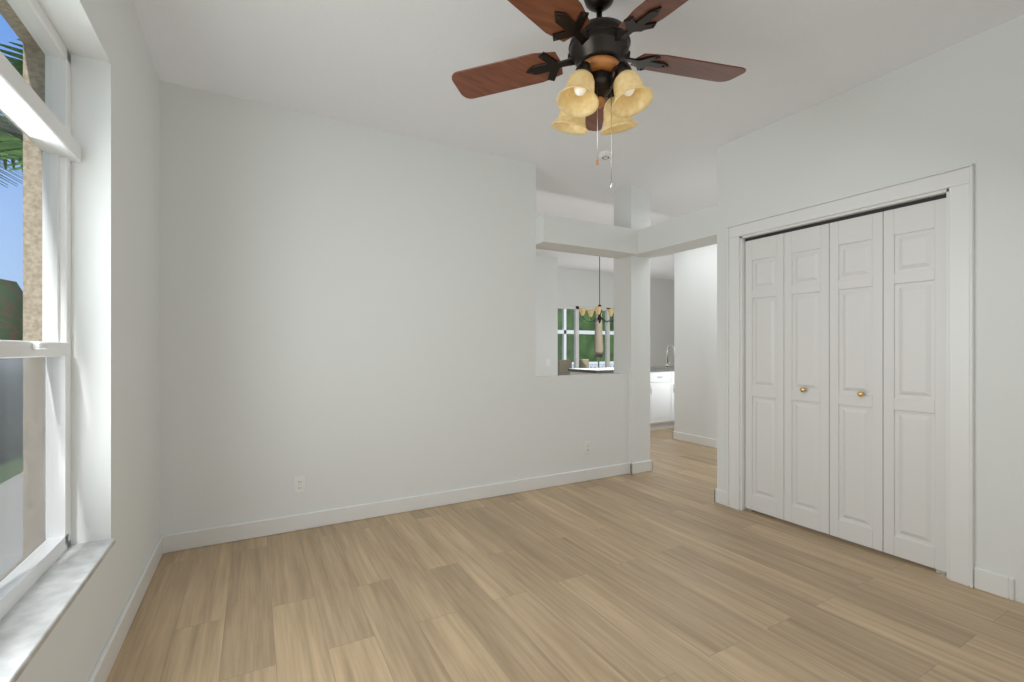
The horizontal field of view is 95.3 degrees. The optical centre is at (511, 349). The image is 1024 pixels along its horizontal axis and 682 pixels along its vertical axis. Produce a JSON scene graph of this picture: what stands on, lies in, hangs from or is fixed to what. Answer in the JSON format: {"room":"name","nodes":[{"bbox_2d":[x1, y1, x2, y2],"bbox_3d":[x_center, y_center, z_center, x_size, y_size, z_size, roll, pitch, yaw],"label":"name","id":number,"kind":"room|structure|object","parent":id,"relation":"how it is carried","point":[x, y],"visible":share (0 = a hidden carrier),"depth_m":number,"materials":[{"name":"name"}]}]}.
{"room":"empty living room","nodes":[
{"label":"empty living room","id":0,"kind":"room"},
{"bbox_2d":[0,0,44,340],"bbox_3d":[-2.339,-0.190,2.802,0.075,2.780,8.070,0,0,-29],"label":"wall","id":1,"kind":"structure","parent":0,"point":[32,201],"depth_m":1.69,"materials":[{"name":"beige paint"}]},
{"bbox_2d":[16,0,159,681],"bbox_3d":[-2.232,-0.190,2.862,0.170,2.780,8.070,0,0,-29],"label":"wall","id":2,"kind":"structure","parent":0,"point":[115,299],"depth_m":1.80,"materials":[{"name":"white paint"}]},
{"bbox_2d":[0,0,80,619],"bbox_3d":[-1.319,-0.175,1.121,0.090,1.850,1.400,0,0,-29],"label":"window","id":3,"kind":"structure","parent":2,"relation":"in","point":[35,460],"depth_m":1.59,"materials":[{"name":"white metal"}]},
{"bbox_2d":[0,538,114,681],"bbox_3d":[-1.251,0.739,1.159,0.132,0.022,1.398,0,0,-29],"label":"window sill","id":4,"kind":"structure","parent":2,"relation":"attached to","point":[31,618],"depth_m":1.32,"materials":[{"name":"white stone"}]},
{"bbox_2d":[160,80,628,535],"bbox_3d":[-0.497,-0.190,3.681,3.660,2.780,0.120,0,0,-29],"label":"wall","id":5,"kind":"structure","parent":0,"point":[347,314],"depth_m":3.24,"materials":[{"name":"white paint"}]},
{"bbox_2d":[294,475,305,493],"bbox_3d":[-1.410,0.900,3.100,0.070,0.114,0.010,0,0,-29],"label":"electrical outlet","id":6,"kind":"object","parent":5,"relation":"attached to","point":[299,484],"visible":1,"depth_m":3.10,"materials":[{"name":"white plastic"}]},
{"bbox_2d":[87,460,1014,681],"bbox_3d":[0.969,1.147,2.418,5.000,0.105,3.950,0,0,-29],"label":"baseboard","id":7,"kind":"structure","parent":5,"relation":"attached to","point":[1000,585],"depth_m":3.05,"materials":[{"name":"white paint"}]},
{"bbox_2d":[584,441,589,453],"bbox_3d":[0.689,0.900,4.264,0.070,0.114,0.010,0,0,-29],"label":"electrical outlet","id":8,"kind":"object","parent":5,"relation":"attached to","point":[586,447],"visible":1,"depth_m":4.26,"materials":[{"name":"white plastic"}]},
{"bbox_2d":[536,256,557,375],"bbox_3d":[-1.632,-0.190,7.213,5.100,2.780,0.800,0,0,-29],"label":"wall","id":9,"kind":"structure","parent":0,"point":[546,307],"depth_m":7.99,"materials":[{"name":"white paint"}]},
{"bbox_2d":[106,428,1023,681],"bbox_3d":[2.108,1.250,5.268,10.245,0.100,8.070,0,0,-29],"label":"floor","id":10,"kind":"structure","parent":0,"point":[667,568],"depth_m":2.21,"materials":[{"name":"brown wood"}]},
{"bbox_2d":[568,345,673,429],"bbox_3d":[2.032,0.567,7.152,2.410,1.266,0.660,0,0,-29],"label":"kitchen cabinet","id":11,"kind":"object","parent":10,"relation":"on","point":[661,397],"depth_m":6.89,"materials":[{"name":"white paint"}]},
{"bbox_2d":[614,185,649,462],"bbox_3d":[1.196,-0.190,4.659,0.250,2.780,0.250,0,0,-29],"label":"column","id":12,"kind":"structure","parent":10,"relation":"on","point":[632,305],"depth_m":4.56,"materials":[{"name":"white paint"}]},
{"bbox_2d":[536,214,656,258],"bbox_3d":[0.771,-1.015,4.332,1.310,0.230,0.270,0,0,-29],"label":"beam","id":13,"kind":"structure","parent":12,"relation":"attached to","point":[563,234],"depth_m":4.15,"materials":[{"name":"white paint"}]},
{"bbox_2d":[132,0,1023,279],"bbox_3d":[2.108,-1.640,5.268,10.245,0.120,8.070,0,0,-29],"label":"ceiling","id":14,"kind":"structure","parent":0,"point":[392,66],"depth_m":2.61,"materials":[{"name":"grey paint"}]},
{"bbox_2d":[579,257,613,322],"bbox_3d":[1.441,-1.000,7.676,0.656,1.160,0.654,0,0,-29],"label":"chandelier","id":15,"kind":"object","parent":14,"relation":"hanging from","point":[598,309],"visible":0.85,"depth_m":7.65,"materials":[{"name":"beige glass"}]},
{"bbox_2d":[452,0,745,187],"bbox_3d":[0.415,-1.142,2.032,1.388,0.876,1.345,0,0,-29],"label":"fan","id":16,"kind":"object","parent":14,"relation":"hanging from","point":[605,84],"visible":1,"depth_m":2.02,"materials":[{"name":"brown wood"}]},
{"bbox_2d":[598,150,612,159],"bbox_3d":[0.757,-1.563,3.770,0.124,0.034,0.124,0,0,-29],"label":"smoke detector","id":17,"kind":"object","parent":14,"relation":"attached to","point":[604,155],"visible":0.96,"depth_m":3.73,"materials":[{"name":"white plastic"}]},
{"bbox_2d":[558,268,673,366],"bbox_3d":[2.518,-0.190,10.040,4.900,2.780,0.120,0,0,-29],"label":"wall","id":18,"kind":"structure","parent":0,"point":[578,287],"depth_m":10.26,"materials":[{"name":"white paint"}]},
{"bbox_2d":[558,305,613,374],"bbox_3d":[1.644,0.170,9.555,2.400,2.060,0.060,0,0,-29],"label":"window","id":19,"kind":"structure","parent":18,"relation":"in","point":[576,339],"depth_m":9.35,"materials":[{"name":"white metal"}]},
{"bbox_2d":[674,244,716,438],"bbox_3d":[3.095,-0.190,4.688,0.120,2.780,3.600,0,0,-29],"label":"wall","id":20,"kind":"structure","parent":0,"point":[695,341],"depth_m":5.92,"materials":[{"name":"white paint"}]},
{"bbox_2d":[673,431,716,447],"bbox_3d":[3.032,1.147,4.662,0.016,0.105,3.616,0,0,-29],"label":"baseboard","id":21,"kind":"structure","parent":20,"relation":"attached to","point":[700,440],"depth_m":5.91,"materials":[{"name":"white paint"}]},
{"bbox_2d":[717,21,1009,577],"bbox_3d":[2.053,-0.190,2.979,0.120,2.780,1.620,0,0,-29],"label":"wall","id":22,"kind":"structure","parent":0,"point":[945,109],"depth_m":2.47,"materials":[{"name":"white paint"}]},
{"bbox_2d":[638,205,716,256],"bbox_3d":[1.522,-1.015,4.102,0.280,0.230,0.860,0,0,-29],"label":"beam","id":23,"kind":"structure","parent":22,"relation":"attached to","point":[694,230],"depth_m":4.01,"materials":[{"name":"white paint"}]},
{"bbox_2d":[727,163,973,587],"bbox_3d":[2.036,0.133,2.981,0.148,2.134,1.388,0,0,-29],"label":"trim","id":24,"kind":"structure","parent":22,"relation":"attached to","point":[958,194],"depth_m":2.44,"materials":[{"name":"white paint"}]},
{"bbox_2d":[1010,15,1023,602],"bbox_3d":[3.009,-0.190,2.514,1.340,2.780,0.120,0,0,-29],"label":"wall","id":25,"kind":"structure","parent":0,"point":[1017,299],"depth_m":2.22,"materials":[{"name":"white paint"}]},
{"label":"outside","id":26,"kind":"structure","parent":0,"visible":0},
{"bbox_2d":[558,309,613,361],"bbox_3d":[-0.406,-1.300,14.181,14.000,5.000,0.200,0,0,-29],"label":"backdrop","id":27,"kind":"structure","parent":26,"point":[587,326],"depth_m":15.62,"materials":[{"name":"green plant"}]},
{"bbox_3d":[0.462,1.250,12.616,10.000,0.100,6.380,0,0,-29],"label":"lanai","id":28,"kind":"object","parent":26,"visible":0},
{"bbox_2d":[558,360,571,374],"bbox_3d":[1.436,0.725,10.858,0.560,0.950,0.580,0,0,41],"label":"chair","id":29,"kind":"object","parent":28,"relation":"on","point":[563,370],"depth_m":10.95,"materials":[{"name":"beige"}]},
{"bbox_2d":[579,359,588,367],"bbox_3d":[1.578,0.725,11.736,0.560,0.950,0.580,0,0,31],"label":"chair","id":30,"kind":"object","parent":28,"relation":"on","point":[584,363],"depth_m":11.58,"materials":[{"name":"beige"}]},
{"bbox_2d":[558,309,613,367],"bbox_3d":[0.114,-0.250,12.068,7.160,2.900,0.200,0,0,-29],"label":"cage","id":31,"kind":"object","parent":28,"relation":"on","point":[593,364],"depth_m":12.75,"materials":[{"name":"white metal"}]},
{"bbox_2d":[594,312,602,367],"bbox_3d":[2.200,-0.025,11.852,0.440,2.450,0.440,0,0,-29],"label":"umbrella","id":32,"kind":"object","parent":28,"relation":"on","point":[598,346],"depth_m":11.77,"materials":[{"name":"beige fabric"}]},
{"bbox_3d":[-16.250,1.262,11.573,15.755,0.115,44.000,0,0,-29],"label":"yard","id":33,"kind":"structure","parent":26,"visible":0},
{"bbox_2d":[0,279,22,340],"bbox_3d":[-19.076,-0.258,19.846,3.823,3.537,27.692,0,0,-34],"label":"hedge","id":34,"kind":"object","parent":33,"relation":"on","point":[13,317],"depth_m":9.90,"materials":[{"name":"green plant"}]},
{"bbox_2d":[0,39,22,187],"bbox_3d":[-7.207,-1.321,5.728,4.699,5.043,4.880,0,0,-29],"label":"palm tree","id":35,"kind":"object","parent":33,"relation":"on","point":[8,139],"depth_m":5.52,"materials":[{"name":"green plant"}]}
]}

